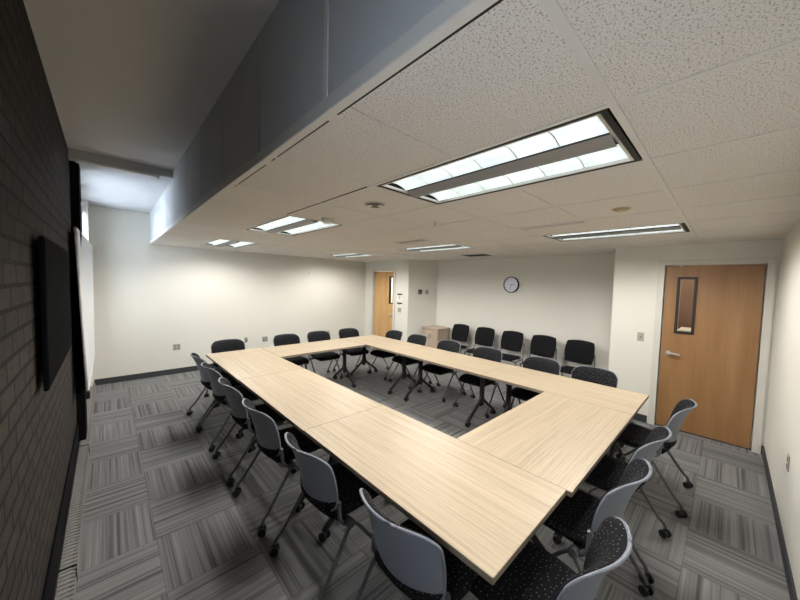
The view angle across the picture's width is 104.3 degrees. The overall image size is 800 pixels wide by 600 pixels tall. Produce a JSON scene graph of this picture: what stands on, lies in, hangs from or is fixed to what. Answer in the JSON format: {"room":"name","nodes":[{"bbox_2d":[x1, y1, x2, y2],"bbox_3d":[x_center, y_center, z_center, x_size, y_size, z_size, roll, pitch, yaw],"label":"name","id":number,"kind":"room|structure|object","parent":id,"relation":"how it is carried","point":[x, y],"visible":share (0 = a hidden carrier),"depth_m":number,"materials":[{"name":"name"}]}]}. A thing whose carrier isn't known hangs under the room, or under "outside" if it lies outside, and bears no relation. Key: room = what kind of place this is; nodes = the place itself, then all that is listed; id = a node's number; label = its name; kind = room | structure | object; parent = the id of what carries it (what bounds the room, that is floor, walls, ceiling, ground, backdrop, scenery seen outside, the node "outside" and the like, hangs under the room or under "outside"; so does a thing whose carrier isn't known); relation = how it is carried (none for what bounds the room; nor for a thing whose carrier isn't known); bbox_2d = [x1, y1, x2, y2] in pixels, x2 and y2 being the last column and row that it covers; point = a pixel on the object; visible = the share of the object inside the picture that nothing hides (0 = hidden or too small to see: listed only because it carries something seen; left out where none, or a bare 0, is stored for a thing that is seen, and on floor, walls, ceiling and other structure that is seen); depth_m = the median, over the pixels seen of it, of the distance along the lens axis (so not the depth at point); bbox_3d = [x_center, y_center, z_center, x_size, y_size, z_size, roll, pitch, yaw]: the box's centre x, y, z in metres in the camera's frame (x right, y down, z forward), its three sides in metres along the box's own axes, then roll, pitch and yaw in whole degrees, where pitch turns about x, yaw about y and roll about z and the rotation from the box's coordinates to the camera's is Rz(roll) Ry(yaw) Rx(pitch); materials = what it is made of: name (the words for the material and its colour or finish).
{"room":"conference room","nodes":[
{"label":"conference room","id":0,"kind":"room"},
{"bbox_2d":[0,0,76,599],"bbox_3d":[-1.625,0.049,1.255,0.150,3.300,4.955,-1,4,-43],"label":"wall","id":1,"kind":"structure","parent":0,"point":[38,426],"depth_m":1.33,"materials":[{"name":"brick"}]},
{"bbox_2d":[38,235,71,390],"bbox_3d":[-2.111,0.032,1.910,0.042,0.730,1.283,-1,4,-43],"label":"television","id":2,"kind":"object","parent":1,"relation":"attached to","point":[54,276],"visible":1,"depth_m":1.64,"materials":[{"name":"black"}]},
{"bbox_2d":[41,423,78,599],"bbox_3d":[-2.000,1.470,1.806,0.012,0.215,3.800,-1,4,-43],"label":"baseboard","id":3,"kind":"structure","parent":1,"relation":"attached to","point":[52,569],"depth_m":1.93,"materials":[{"name":"black"}]},
{"bbox_2d":[53,382,95,599],"bbox_3d":[-2.808,1.539,2.735,0.079,0.108,6.150,-1,4,-43],"label":"baseboard heater","id":4,"kind":"object","parent":1,"relation":"attached to","point":[66,580],"visible":0.84,"depth_m":2.14,"materials":[{"name":"grey metal"}]},
{"bbox_2d":[74,226,94,398],"bbox_3d":[-3.748,0.069,3.692,0.130,1.616,2.291,-1,4,-43],"label":"board","id":5,"kind":"object","parent":1,"relation":"attached to","point":[83,249],"visible":0.98,"depth_m":3.25,"materials":[{"name":"white"}]},
{"bbox_2d":[74,159,158,178],"bbox_3d":[-2.894,-1.348,3.211,0.649,0.048,0.035,-1,4,-43],"label":"trim","id":6,"kind":"structure","parent":1,"relation":"attached to","point":[76,160],"depth_m":3.18,"materials":[{"name":"white metal"}]},
{"bbox_2d":[82,200,92,386],"bbox_3d":[-4.328,-0.173,4.150,0.230,3.300,2.418,-1,4,-43],"label":"wall","id":7,"kind":"structure","parent":0,"point":[85,206],"depth_m":4.66,"materials":[{"name":"white paint"}]},
{"bbox_2d":[69,160,86,441],"bbox_3d":[-3.398,0.038,3.186,0.214,3.028,0.280,-1,4,-43],"label":"trim","id":8,"kind":"structure","parent":7,"relation":"attached to","point":[74,168],"depth_m":3.14,"materials":[{"name":"black"}]},
{"bbox_2d":[82,211,86,238],"bbox_3d":[-4.576,-0.407,4.491,0.085,1.720,0.040,-1,4,-43],"label":"window","id":9,"kind":"structure","parent":7,"relation":"attached to","point":[83,213],"depth_m":4.46,"materials":[{"name":"beige glass"}]},
{"bbox_2d":[68,148,172,212],"bbox_3d":[-3.874,-1.544,4.197,1.063,0.200,2.818,-1,4,-43],"label":"ceiling","id":10,"kind":"structure","parent":0,"point":[101,186],"depth_m":3.75,"materials":[{"name":"white paint"}]},
{"bbox_2d":[23,0,279,170],"bbox_3d":[-1.252,-1.366,1.416,1.063,0.100,4.835,-1,4,-43],"label":"ceiling","id":11,"kind":"structure","parent":0,"point":[136,81],"depth_m":1.76,"materials":[{"name":"paint"}]},
{"bbox_2d":[89,205,388,381],"bbox_3d":[-2.813,-0.292,7.178,7.049,3.300,0.120,-1,4,-43],"label":"wall","id":12,"kind":"structure","parent":0,"point":[149,299],"depth_m":6.00,"materials":[{"name":"white paint"}]},
{"bbox_2d":[94,364,215,385],"bbox_3d":[-3.030,1.314,7.006,5.505,0.100,0.012,-1,4,-43],"label":"baseboard","id":13,"kind":"structure","parent":12,"relation":"attached to","point":[191,368],"depth_m":5.56,"materials":[{"name":"grey rubber"}]},
{"bbox_2d":[173,344,179,349],"bbox_3d":[-4.211,0.888,5.861,0.115,0.115,0.010,-1,4,-43],"label":"wall outlet","id":14,"kind":"object","parent":12,"relation":"attached to","point":[175,346],"visible":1,"depth_m":5.86,"materials":[{"name":"beige plastic"}]},
{"bbox_2d":[262,336,267,341],"bbox_3d":[-3.029,0.875,6.976,0.115,0.115,0.010,-1,4,-43],"label":"wall outlet","id":15,"kind":"object","parent":12,"relation":"attached to","point":[265,338],"visible":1,"depth_m":6.97,"materials":[{"name":"beige plastic"}]},
{"bbox_2d":[149,0,444,240],"bbox_3d":[-1.868,-1.133,2.793,0.020,0.639,7.444,-1,4,-43],"label":"bulkhead","id":16,"kind":"object","parent":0,"point":[279,79],"visible":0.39,"depth_m":1.35,"materials":[{"name":"grey paint"}]},
{"bbox_2d":[149,0,497,244],"bbox_3d":[-1.867,-1.091,2.797,0.036,0.625,7.453,-1,4,-43],"label":"trim","id":17,"kind":"structure","parent":16,"relation":"attached to","point":[449,16],"depth_m":0.94,"materials":[{"name":"white"}]},
{"bbox_2d":[364,260,437,341],"bbox_3d":[-0.040,0.075,8.308,0.675,2.594,2.078,-1,4,-43],"label":"wall","id":18,"kind":"structure","parent":0,"point":[417,310],"depth_m":7.69,"materials":[{"name":"white paint"}]},
{"bbox_2d":[370,268,395,347],"bbox_3d":[-0.423,0.263,8.301,0.138,2.200,0.970,-1,4,-43],"label":"door frame","id":19,"kind":"structure","parent":18,"relation":"attached to","point":[378,269],"depth_m":8.52,"materials":[{"name":"grey paint"}]},
{"bbox_2d":[374,271,393,336],"bbox_3d":[-0.445,0.298,8.283,0.116,2.106,0.806,-1,4,-43],"label":"door","id":20,"kind":"structure","parent":18,"relation":"in","point":[383,300],"depth_m":8.29,"materials":[{"name":"brown wood"}]},
{"bbox_2d":[397,293,401,300],"bbox_3d":[-0.007,-0.075,7.772,0.005,0.170,0.180,-1,4,-43],"label":"notice","id":21,"kind":"object","parent":18,"relation":"attached to","point":[399,296],"visible":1,"depth_m":7.78,"materials":[{"name":"white paper"}]},
{"bbox_2d":[75,347,789,599],"bbox_3d":[0.201,1.614,4.788,8.000,0.100,8.500,-1,4,-43],"label":"floor","id":22,"kind":"structure","parent":0,"point":[162,520],"depth_m":2.43,"materials":[{"name":"carpet"}]},
{"bbox_2d":[186,353,242,429],"bbox_3d":[-2.398,1.104,4.075,0.597,0.858,0.632,-1,4,-43],"label":"chair","id":23,"kind":"object","parent":22,"relation":"on","point":[205,380],"visible":0.54,"depth_m":3.88,"materials":[{"name":"grey plastic"}]},
{"bbox_2d":[204,339,244,405],"bbox_3d":[-2.563,1.065,4.736,0.632,0.858,0.597,-1,4,-44],"label":"chair","id":24,"kind":"object","parent":22,"relation":"on","point":[226,345],"visible":0.32,"depth_m":4.82,"materials":[{"name":"grey fabric"}]},
{"bbox_2d":[211,339,244,366],"bbox_3d":[-2.688,0.844,4.857,0.468,0.424,0.183,-1,4,-44],"label":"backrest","id":25,"kind":"object","parent":24,"relation":"on","point":[226,345],"depth_m":4.86,"materials":[{"name":"fabric"}]},
{"bbox_2d":[196,362,258,451],"bbox_3d":[-1.973,1.139,3.624,0.597,0.858,0.632,-1,4,-44],"label":"chair","id":26,"kind":"object","parent":22,"relation":"on","point":[218,393],"visible":0.77,"depth_m":3.42,"materials":[{"name":"grey plastic"}]},
{"bbox_2d":[202,363,217,371],"bbox_3d":[-2.099,0.931,3.483,0.183,0.424,0.468,-1,4,-44],"label":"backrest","id":27,"kind":"object","parent":26,"relation":"on","point":[207,367],"depth_m":3.38,"materials":[{"name":"plastic"}]},
{"bbox_2d":[212,377,285,486],"bbox_3d":[-1.467,1.180,3.088,0.597,0.858,0.632,-1,4,-42],"label":"chair","id":28,"kind":"object","parent":22,"relation":"on","point":[240,415],"visible":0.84,"depth_m":2.88,"materials":[{"name":"grey plastic"}]},
{"bbox_2d":[220,377,247,411],"bbox_3d":[-1.599,0.971,2.953,0.183,0.424,0.468,-1,4,-42],"label":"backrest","id":29,"kind":"object","parent":28,"relation":"on","point":[235,397],"depth_m":2.85,"materials":[{"name":"plastic"}]},
{"bbox_2d":[206,348,301,438],"bbox_3d":[-1.985,1.173,4.148,0.745,0.735,1.507,-1,4,-43],"label":"table","id":30,"kind":"object","parent":22,"relation":"on","point":[247,363],"visible":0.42,"depth_m":3.99,"materials":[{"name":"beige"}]},
{"bbox_2d":[232,398,320,536],"bbox_3d":[-0.980,1.220,2.571,0.597,0.858,0.632,-1,4,-44],"label":"chair","id":31,"kind":"object","parent":22,"relation":"on","point":[270,440],"visible":0.94,"depth_m":2.37,"materials":[{"name":"grey plastic"}]},
{"bbox_2d":[244,399,281,447],"bbox_3d":[-1.105,1.011,2.429,0.183,0.424,0.468,-1,4,-44],"label":"backrest","id":32,"kind":"object","parent":31,"relation":"on","point":[267,432],"depth_m":2.33,"materials":[{"name":"plastic"}]},
{"bbox_2d":[273,334,308,369],"bbox_3d":[-1.886,1.050,5.373,0.632,0.858,0.597,-1,4,-44],"label":"chair","id":33,"kind":"object","parent":22,"relation":"on","point":[281,339],"visible":0.44,"depth_m":5.42,"materials":[{"name":"grey fabric"}]},
{"bbox_2d":[274,334,299,345],"bbox_3d":[-2.011,0.828,5.494,0.468,0.424,0.183,-1,4,-44],"label":"chair backrest","id":34,"kind":"object","parent":33,"relation":"on","point":[281,339],"depth_m":5.51,"materials":[{"name":"fabric"}]},
{"bbox_2d":[239,368,381,511],"bbox_3d":[-0.948,1.257,3.056,0.745,0.735,1.507,-1,4,-43],"label":"table","id":35,"kind":"object","parent":22,"relation":"on","point":[304,398],"visible":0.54,"depth_m":2.87,"materials":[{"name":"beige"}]},
{"bbox_2d":[261,338,365,387],"bbox_3d":[-1.404,1.134,5.181,1.507,0.735,0.745,-1,4,-43],"label":"table","id":36,"kind":"object","parent":22,"relation":"on","point":[293,350],"visible":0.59,"depth_m":5.12,"materials":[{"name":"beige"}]},
{"bbox_2d":[269,432,378,599],"bbox_3d":[-0.441,1.262,2.022,0.597,0.858,0.632,-1,4,-44],"label":"chair","id":37,"kind":"object","parent":22,"relation":"on","point":[333,489],"visible":0.93,"depth_m":1.83,"materials":[{"name":"grey plastic"}]},
{"bbox_2d":[287,433,338,500],"bbox_3d":[-0.567,1.054,1.880,0.183,0.424,0.468,-1,4,-44],"label":"backrest","id":38,"kind":"object","parent":37,"relation":"on","point":[318,482],"depth_m":1.79,"materials":[{"name":"plastic"}]},
{"bbox_2d":[305,331,343,378],"bbox_3d":[-1.435,1.039,5.799,0.632,0.858,0.597,-1,4,-44],"label":"chair","id":39,"kind":"object","parent":22,"relation":"on","point":[313,336],"visible":0.61,"depth_m":5.79,"materials":[{"name":"grey fabric"}]},
{"bbox_2d":[308,331,330,341],"bbox_3d":[-1.558,0.817,5.920,0.468,0.424,0.183,-1,4,-44],"label":"chair backrest","id":40,"kind":"object","parent":39,"relation":"on","point":[313,336],"depth_m":5.94,"materials":[{"name":"fabric"}]},
{"bbox_2d":[332,328,371,377],"bbox_3d":[-0.946,1.028,6.259,0.632,0.858,0.597,-1,4,-41],"label":"chair","id":41,"kind":"object","parent":22,"relation":"on","point":[345,332],"visible":0.59,"depth_m":6.26,"materials":[{"name":"grey fabric"}]},
{"bbox_2d":[339,328,358,338],"bbox_3d":[-1.063,0.806,6.385,0.468,0.424,0.183,-1,4,-41],"label":"chair backrest","id":42,"kind":"object","parent":41,"relation":"on","point":[345,332],"depth_m":6.41,"materials":[{"name":"fabric"}]},
{"bbox_2d":[343,335,426,394],"bbox_3d":[-0.318,1.136,5.681,0.745,0.735,1.507,-1,4,-43],"label":"table","id":43,"kind":"object","parent":22,"relation":"on","point":[390,345],"visible":0.77,"depth_m":5.51,"materials":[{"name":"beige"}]},
{"bbox_2d":[367,330,402,379],"bbox_3d":[-0.253,1.052,6.143,0.597,0.858,0.632,-1,4,-42],"label":"chair","id":44,"kind":"object","parent":22,"relation":"on","point":[393,334],"visible":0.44,"depth_m":6.09,"materials":[{"name":"grey fabric"}]},
{"bbox_2d":[385,330,401,339],"bbox_3d":[-0.111,0.837,6.257,0.183,0.424,0.468,-1,4,-42],"label":"chair backrest","id":45,"kind":"object","parent":44,"relation":"on","point":[393,334],"depth_m":6.29,"materials":[{"name":"fabric"}]},
{"bbox_2d":[388,334,431,389],"bbox_3d":[0.185,1.087,5.678,0.597,0.858,0.632,-1,4,-43],"label":"chair","id":46,"kind":"object","parent":22,"relation":"on","point":[418,339],"visible":0.52,"depth_m":5.65,"materials":[{"name":"grey fabric"}]},
{"bbox_2d":[407,334,425,345],"bbox_3d":[0.325,0.873,5.794,0.183,0.424,0.468,-1,4,-43],"label":"chair backrest","id":47,"kind":"object","parent":46,"relation":"on","point":[418,339],"depth_m":5.83,"materials":[{"name":"fabric"}]},
{"bbox_2d":[355,488,476,599],"bbox_3d":[0.095,1.303,1.504,0.632,0.858,0.597,4,4,44],"label":"chair","id":48,"kind":"object","parent":22,"relation":"on","point":[417,564],"visible":0.93,"depth_m":1.32,"materials":[{"name":"grey plastic"}]},
{"bbox_2d":[362,488,446,597],"bbox_3d":[-0.026,1.095,1.358,0.468,0.424,0.183,4,4,44],"label":"backrest","id":49,"kind":"object","parent":48,"relation":"on","point":[415,563],"depth_m":1.29,"materials":[{"name":"plastic"}]},
{"bbox_2d":[304,405,565,584],"bbox_3d":[0.088,1.341,1.963,0.745,0.735,1.507,-1,4,-43],"label":"table","id":50,"kind":"object","parent":22,"relation":"on","point":[483,508],"visible":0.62,"depth_m":1.68,"materials":[{"name":"laminate"}]},
{"bbox_2d":[421,325,449,348],"bbox_3d":[0.838,1.044,7.444,0.453,0.795,0.536,-1,4,-43],"label":"base cabinet","id":51,"kind":"object","parent":22,"relation":"on","point":[434,334],"visible":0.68,"depth_m":7.26,"materials":[{"name":"brown wood"}]},
{"bbox_2d":[417,340,465,401],"bbox_3d":[0.691,1.129,5.141,0.597,0.858,0.632,-1,4,-43],"label":"chair","id":52,"kind":"object","parent":22,"relation":"on","point":[447,345],"visible":0.53,"depth_m":5.09,"materials":[{"name":"grey fabric"}]},
{"bbox_2d":[437,340,459,352],"bbox_3d":[0.832,0.914,5.257,0.183,0.424,0.468,-1,4,-43],"label":"chair backrest","id":53,"kind":"object","parent":52,"relation":"on","point":[447,345],"depth_m":5.28,"materials":[{"name":"fabric"}]},
{"bbox_2d":[396,347,508,426],"bbox_3d":[0.714,1.220,4.584,0.745,0.735,1.507,-1,4,-43],"label":"table","id":54,"kind":"object","parent":22,"relation":"on","point":[467,364],"visible":0.98,"depth_m":4.40,"materials":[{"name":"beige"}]},
{"bbox_2d":[451,324,469,355],"bbox_3d":[1.236,1.015,6.914,0.509,0.928,0.543,-1,4,-43],"label":"chair","id":55,"kind":"object","parent":22,"relation":"on","point":[460,332],"visible":0.56,"depth_m":7.00,"materials":[{"name":"fabric"}]},
{"bbox_2d":[453,347,505,417],"bbox_3d":[1.198,1.170,4.604,0.597,0.858,0.632,-1,4,-45],"label":"chair","id":56,"kind":"object","parent":22,"relation":"on","point":[487,353],"visible":0.56,"depth_m":4.59,"materials":[{"name":"grey fabric"}]},
{"bbox_2d":[473,347,501,361],"bbox_3d":[1.333,0.955,4.724,0.183,0.424,0.468,-1,4,-45],"label":"chair backrest","id":57,"kind":"object","parent":56,"relation":"on","point":[487,353],"depth_m":4.74,"materials":[{"name":"fabric"}]},
{"bbox_2d":[464,327,495,354],"bbox_3d":[1.660,1.050,6.464,0.509,0.928,0.543,-1,4,-43],"label":"chair","id":58,"kind":"object","parent":22,"relation":"on","point":[484,336],"visible":0.59,"depth_m":6.56,"materials":[{"name":"fabric"}]},
{"bbox_2d":[500,331,523,365],"bbox_3d":[2.078,1.084,6.021,0.509,0.928,0.543,-1,4,-43],"label":"chair","id":59,"kind":"object","parent":22,"relation":"on","point":[510,340],"visible":0.7,"depth_m":6.08,"materials":[{"name":"fabric"}]},
{"bbox_2d":[511,356,560,406],"bbox_3d":[1.746,1.214,4.023,0.597,0.858,0.632,-1,4,-44],"label":"chair","id":60,"kind":"object","parent":22,"relation":"on","point":[547,365],"visible":0.38,"depth_m":4.07,"materials":[{"name":"grey fabric"}]},
{"bbox_2d":[523,357,559,374],"bbox_3d":[1.883,1.000,4.141,0.183,0.424,0.468,-1,4,-44],"label":"backrest","id":61,"kind":"object","parent":60,"relation":"on","point":[547,365],"depth_m":4.15,"materials":[{"name":"fabric"}]},
{"bbox_2d":[520,335,556,366],"bbox_3d":[2.489,1.117,5.585,0.509,0.928,0.543,-1,4,-43],"label":"chair","id":62,"kind":"object","parent":22,"relation":"on","point":[541,345],"visible":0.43,"depth_m":5.69,"materials":[{"name":"fabric"}]},
{"bbox_2d":[457,392,632,550],"bbox_3d":[1.187,1.344,2.440,1.507,0.735,0.745,-1,4,-43],"label":"table","id":63,"kind":"object","parent":22,"relation":"on","point":[558,440],"visible":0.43,"depth_m":2.23,"materials":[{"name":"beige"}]},
{"bbox_2d":[469,516,632,599],"bbox_3d":[0.630,1.324,1.367,0.632,0.858,0.597,-1,4,-42],"label":"chair","id":64,"kind":"object","parent":22,"relation":"on","point":[535,573],"visible":0.95,"depth_m":1.35,"materials":[{"name":"grey fabric"}]},
{"bbox_2d":[554,516,627,599],"bbox_3d":[0.760,1.123,1.220,0.468,0.424,0.183,-1,4,-42],"label":"backrest","id":65,"kind":"object","parent":64,"relation":"on","point":[608,547],"depth_m":1.15,"materials":[{"name":"plastic"}]},
{"bbox_2d":[480,365,648,458],"bbox_3d":[1.748,1.304,3.490,0.745,0.735,1.507,-1,4,-43],"label":"table","id":66,"kind":"object","parent":22,"relation":"on","point":[617,399],"visible":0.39,"depth_m":3.33,"materials":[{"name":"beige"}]},
{"bbox_2d":[560,340,594,375],"bbox_3d":[2.900,1.151,5.149,0.509,0.928,0.543,-1,4,-43],"label":"chair","id":67,"kind":"object","parent":22,"relation":"on","point":[576,351],"visible":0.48,"depth_m":5.24,"materials":[{"name":"fabric"}]},
{"bbox_2d":[571,366,623,454],"bbox_3d":[2.164,1.248,3.579,0.597,0.858,0.632,-1,4,-43],"label":"chair","id":68,"kind":"object","parent":22,"relation":"on","point":[596,375],"visible":0.23,"depth_m":3.70,"materials":[{"name":"grey fabric"}]},
{"bbox_2d":[571,366,616,387],"bbox_3d":[2.304,1.034,3.696,0.183,0.424,0.468,-1,4,-43],"label":"backrest","id":69,"kind":"object","parent":68,"relation":"on","point":[596,375],"depth_m":3.70,"materials":[{"name":"fabric"}]},
{"bbox_2d":[543,459,653,599],"bbox_3d":[1.092,1.311,1.844,0.632,0.858,0.597,-1,4,-40],"label":"chair","id":70,"kind":"object","parent":22,"relation":"on","point":[576,518],"visible":0.73,"depth_m":1.72,"materials":[{"name":"grey fabric"}]},
{"bbox_2d":[590,459,648,530],"bbox_3d":[1.219,1.110,1.693,0.468,0.424,0.183,-1,4,-40],"label":"backrest","id":71,"kind":"object","parent":70,"relation":"on","point":[614,502],"depth_m":1.60,"materials":[{"name":"plastic"}]},
{"bbox_2d":[584,426,671,583],"bbox_3d":[1.576,1.301,2.278,0.632,0.858,0.597,-1,4,-40],"label":"chair","id":72,"kind":"object","parent":22,"relation":"on","point":[607,473],"visible":0.44,"depth_m":2.18,"materials":[{"name":"grey fabric"}]},
{"bbox_2d":[626,426,668,466],"bbox_3d":[1.702,1.100,2.127,0.468,0.424,0.183,-1,4,-40],"label":"backrest","id":73,"kind":"object","parent":72,"relation":"on","point":[660,434],"depth_m":2.02,"materials":[{"name":"plastic"}]},
{"bbox_2d":[615,399,697,517],"bbox_3d":[2.280,1.290,2.838,0.632,0.858,0.597,-1,4,-43],"label":"chair","id":74,"kind":"object","parent":22,"relation":"on","point":[634,435],"visible":0.7,"depth_m":2.71,"materials":[{"name":"grey"}]},
{"bbox_2d":[666,399,694,424],"bbox_3d":[2.414,1.089,2.694,0.468,0.424,0.183,-1,4,-43],"label":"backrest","id":75,"kind":"object","parent":74,"relation":"on","point":[684,407],"depth_m":2.60,"materials":[{"name":"plastic"}]},
{"bbox_2d":[655,422,750,449],"bbox_3d":[3.759,1.697,3.906,0.060,0.010,0.867,-1,4,-43],"label":"threshold","id":76,"kind":"object","parent":22,"relation":"on","point":[655,422],"visible":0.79,"depth_m":3.80,"materials":[{"name":"black rubber"}]},
{"bbox_2d":[153,0,799,261],"bbox_3d":[0.114,-0.841,4.684,5.423,0.020,7.489,-1,4,-43],"label":"ceiling","id":77,"kind":"structure","parent":0,"point":[509,72],"depth_m":1.20,"materials":[{"name":"tile"}]},
{"bbox_2d":[319,217,335,223],"bbox_3d":[-0.674,-0.735,2.887,0.150,0.045,0.150,-1,4,-43],"label":"smoke detector","id":78,"kind":"object","parent":77,"relation":"attached to","point":[326,220],"visible":1,"depth_m":2.85,"materials":[{"name":"white plastic"}]},
{"bbox_2d":[235,0,503,214],"bbox_3d":[-0.170,-0.670,1.454,0.577,0.008,3.020,-1,4,-43],"label":"trim","id":79,"kind":"structure","parent":77,"relation":"attached to","point":[498,1],"depth_m":0.88,"materials":[{"name":"black metal"}]},
{"bbox_2d":[363,201,385,207],"bbox_3d":[-0.189,-0.708,2.328,0.170,0.016,0.170,-1,4,-43],"label":"ceiling speaker","id":80,"kind":"object","parent":77,"relation":"attached to","point":[372,204],"visible":1,"depth_m":2.30,"materials":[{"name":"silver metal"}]},
{"bbox_2d":[366,203,383,207],"bbox_3d":[-0.189,-0.708,2.328,0.140,0.003,0.140,-1,4,-43],"label":"grille","id":81,"kind":"object","parent":80,"relation":"attached to","point":[372,205],"depth_m":2.31,"materials":[{"name":"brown metal"}]},
{"bbox_2d":[393,239,429,243],"bbox_3d":[0.147,-0.804,4.275,0.140,0.009,0.580,-1,4,-43],"label":"ceiling vent","id":82,"kind":"object","parent":77,"relation":"in","point":[417,240],"visible":0.92,"depth_m":4.26,"materials":[{"name":"white metal"}]},
{"bbox_2d":[460,254,494,256],"bbox_3d":[1.475,-0.858,5.971,0.360,0.009,0.550,-1,4,-43],"label":"ceiling vent","id":83,"kind":"object","parent":77,"relation":"in","point":[468,255],"visible":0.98,"depth_m":5.95,"materials":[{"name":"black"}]},
{"bbox_2d":[159,0,799,260],"bbox_3d":[0.113,-0.833,4.684,5.427,0.016,7.493,-1,4,-43],"label":"grid","id":84,"kind":"object","parent":77,"relation":"attached to","point":[552,8],"visible":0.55,"depth_m":1.49,"materials":[{"name":"white metal"}]},
{"bbox_2d":[201,239,257,247],"bbox_3d":[-2.867,-0.977,5.186,0.585,0.115,1.190,-1,4,-43],"label":"ceiling light","id":85,"kind":"object","parent":84,"relation":"attached to","point":[218,242],"visible":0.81,"depth_m":5.30,"materials":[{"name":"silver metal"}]},
{"bbox_2d":[246,215,340,235],"bbox_3d":[-1.195,-0.841,3.413,0.585,0.115,1.190,-1,4,-43],"label":"ceiling light","id":86,"kind":"object","parent":84,"relation":"attached to","point":[287,225],"visible":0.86,"depth_m":3.45,"materials":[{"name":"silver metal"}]},
{"bbox_2d":[330,253,375,257],"bbox_3d":[-1.105,-1.018,6.844,0.585,0.115,1.190,-1,4,-43],"label":"ceiling light","id":87,"kind":"object","parent":84,"relation":"attached to","point":[352,254],"visible":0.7,"depth_m":6.91,"materials":[{"name":"silver metal"}]},
{"bbox_2d":[398,244,472,251],"bbox_3d":[0.567,-0.882,5.071,0.585,0.115,1.190,-1,4,-43],"label":"ceiling light","id":88,"kind":"object","parent":84,"relation":"attached to","point":[450,246],"visible":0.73,"depth_m":5.12,"materials":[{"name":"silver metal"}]},
{"bbox_2d":[377,108,641,204],"bbox_3d":[0.476,-0.705,1.640,0.585,0.115,1.190,-1,4,-43],"label":"ceiling light","id":89,"kind":"object","parent":84,"relation":"attached to","point":[595,141],"visible":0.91,"depth_m":1.50,"materials":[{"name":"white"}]},
{"bbox_2d":[545,223,689,241],"bbox_3d":[2.238,-0.746,3.299,0.585,0.115,1.190,-1,4,-43],"label":"ceiling light","id":90,"kind":"object","parent":84,"relation":"attached to","point":[678,227],"visible":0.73,"depth_m":3.27,"materials":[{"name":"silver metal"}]},
{"bbox_2d":[517,221,586,229],"bbox_3d":[1.418,-0.701,2.935,0.090,0.009,0.600,-1,4,-43],"label":"ceiling vent","id":91,"kind":"object","parent":77,"relation":"in","point":[576,222],"visible":1,"depth_m":2.91,"materials":[{"name":"white metal"}]},
{"bbox_2d":[611,207,631,212],"bbox_3d":[1.613,-0.656,2.269,0.124,0.020,0.124,-1,4,-43],"label":"detector","id":92,"kind":"object","parent":77,"relation":"attached to","point":[618,209],"visible":1,"depth_m":2.24,"materials":[{"name":"beige plastic"}]},
{"bbox_2d":[436,253,614,377],"bbox_3d":[2.080,0.217,6.638,0.120,2.594,4.449,-1,4,-43],"label":"wall","id":93,"kind":"structure","parent":0,"point":[563,298],"depth_m":6.00,"materials":[{"name":"white paint"}]},
{"bbox_2d":[503,277,518,292],"bbox_3d":[2.258,-0.310,6.318,0.042,0.326,0.326,-1,4,-43],"label":"wall clock","id":94,"kind":"object","parent":93,"relation":"attached to","point":[511,284],"visible":1,"depth_m":6.31,"materials":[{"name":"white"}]},
{"bbox_2d":[608,239,782,445],"bbox_3d":[3.877,0.389,4.241,0.795,2.594,1.516,-1,4,-43],"label":"wall","id":95,"kind":"structure","parent":0,"point":[636,268],"depth_m":4.25,"materials":[{"name":"white paint"}]},
{"bbox_2d":[633,413,646,422],"bbox_3d":[3.196,1.612,4.406,0.012,0.100,0.479,-1,4,-43],"label":"baseboard","id":96,"kind":"structure","parent":95,"relation":"attached to","point":[639,417],"depth_m":4.28,"materials":[{"name":"grey rubber"}]},
{"bbox_2d":[637,332,643,341],"bbox_3d":[3.300,0.505,4.265,0.017,0.120,0.075,-1,4,-43],"label":"light switch","id":97,"kind":"object","parent":95,"relation":"attached to","point":[640,336],"visible":1,"depth_m":4.27,"materials":[{"name":"beige plastic"}]},
{"bbox_2d":[656,265,765,448],"bbox_3d":[3.759,0.637,3.825,0.116,2.111,0.843,-1,4,-43],"label":"door","id":98,"kind":"structure","parent":95,"relation":"in","point":[712,315],"depth_m":3.79,"materials":[{"name":"brown wood"}]},
{"bbox_2d":[647,257,777,453],"bbox_3d":[3.781,0.602,3.843,0.138,2.205,1.007,-1,4,-43],"label":"door frame","id":99,"kind":"structure","parent":95,"relation":"attached to","point":[771,263],"depth_m":3.52,"materials":[{"name":"grey paint"}]},
{"bbox_2d":[693,264,763,265],"bbox_3d":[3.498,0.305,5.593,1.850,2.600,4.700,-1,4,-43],"label":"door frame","id":100,"kind":"structure","parent":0,"point":[748,264],"depth_m":5.03,"materials":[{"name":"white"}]},
{"bbox_2d":[764,222,799,599],"bbox_3d":[2.565,0.126,1.857,7.574,3.300,0.120,-1,4,-43],"label":"wall","id":101,"kind":"structure","parent":0,"point":[782,433],"depth_m":2.52,"materials":[{"name":"white paint"}]},
{"bbox_2d":[762,446,797,599],"bbox_3d":[2.096,1.728,1.628,5.425,0.100,0.012,-1,4,-43],"label":"baseboard","id":102,"kind":"structure","parent":101,"relation":"attached to","point":[787,568],"depth_m":2.23,"materials":[{"name":"grey rubber"}]},
{"bbox_2d":[786,453,789,471],"bbox_3d":[2.779,1.164,2.228,0.070,0.115,0.010,-1,4,-43],"label":"wall outlet","id":103,"kind":"object","parent":101,"relation":"attached to","point":[788,455],"visible":1,"depth_m":2.21,"materials":[{"name":"beige plastic"}]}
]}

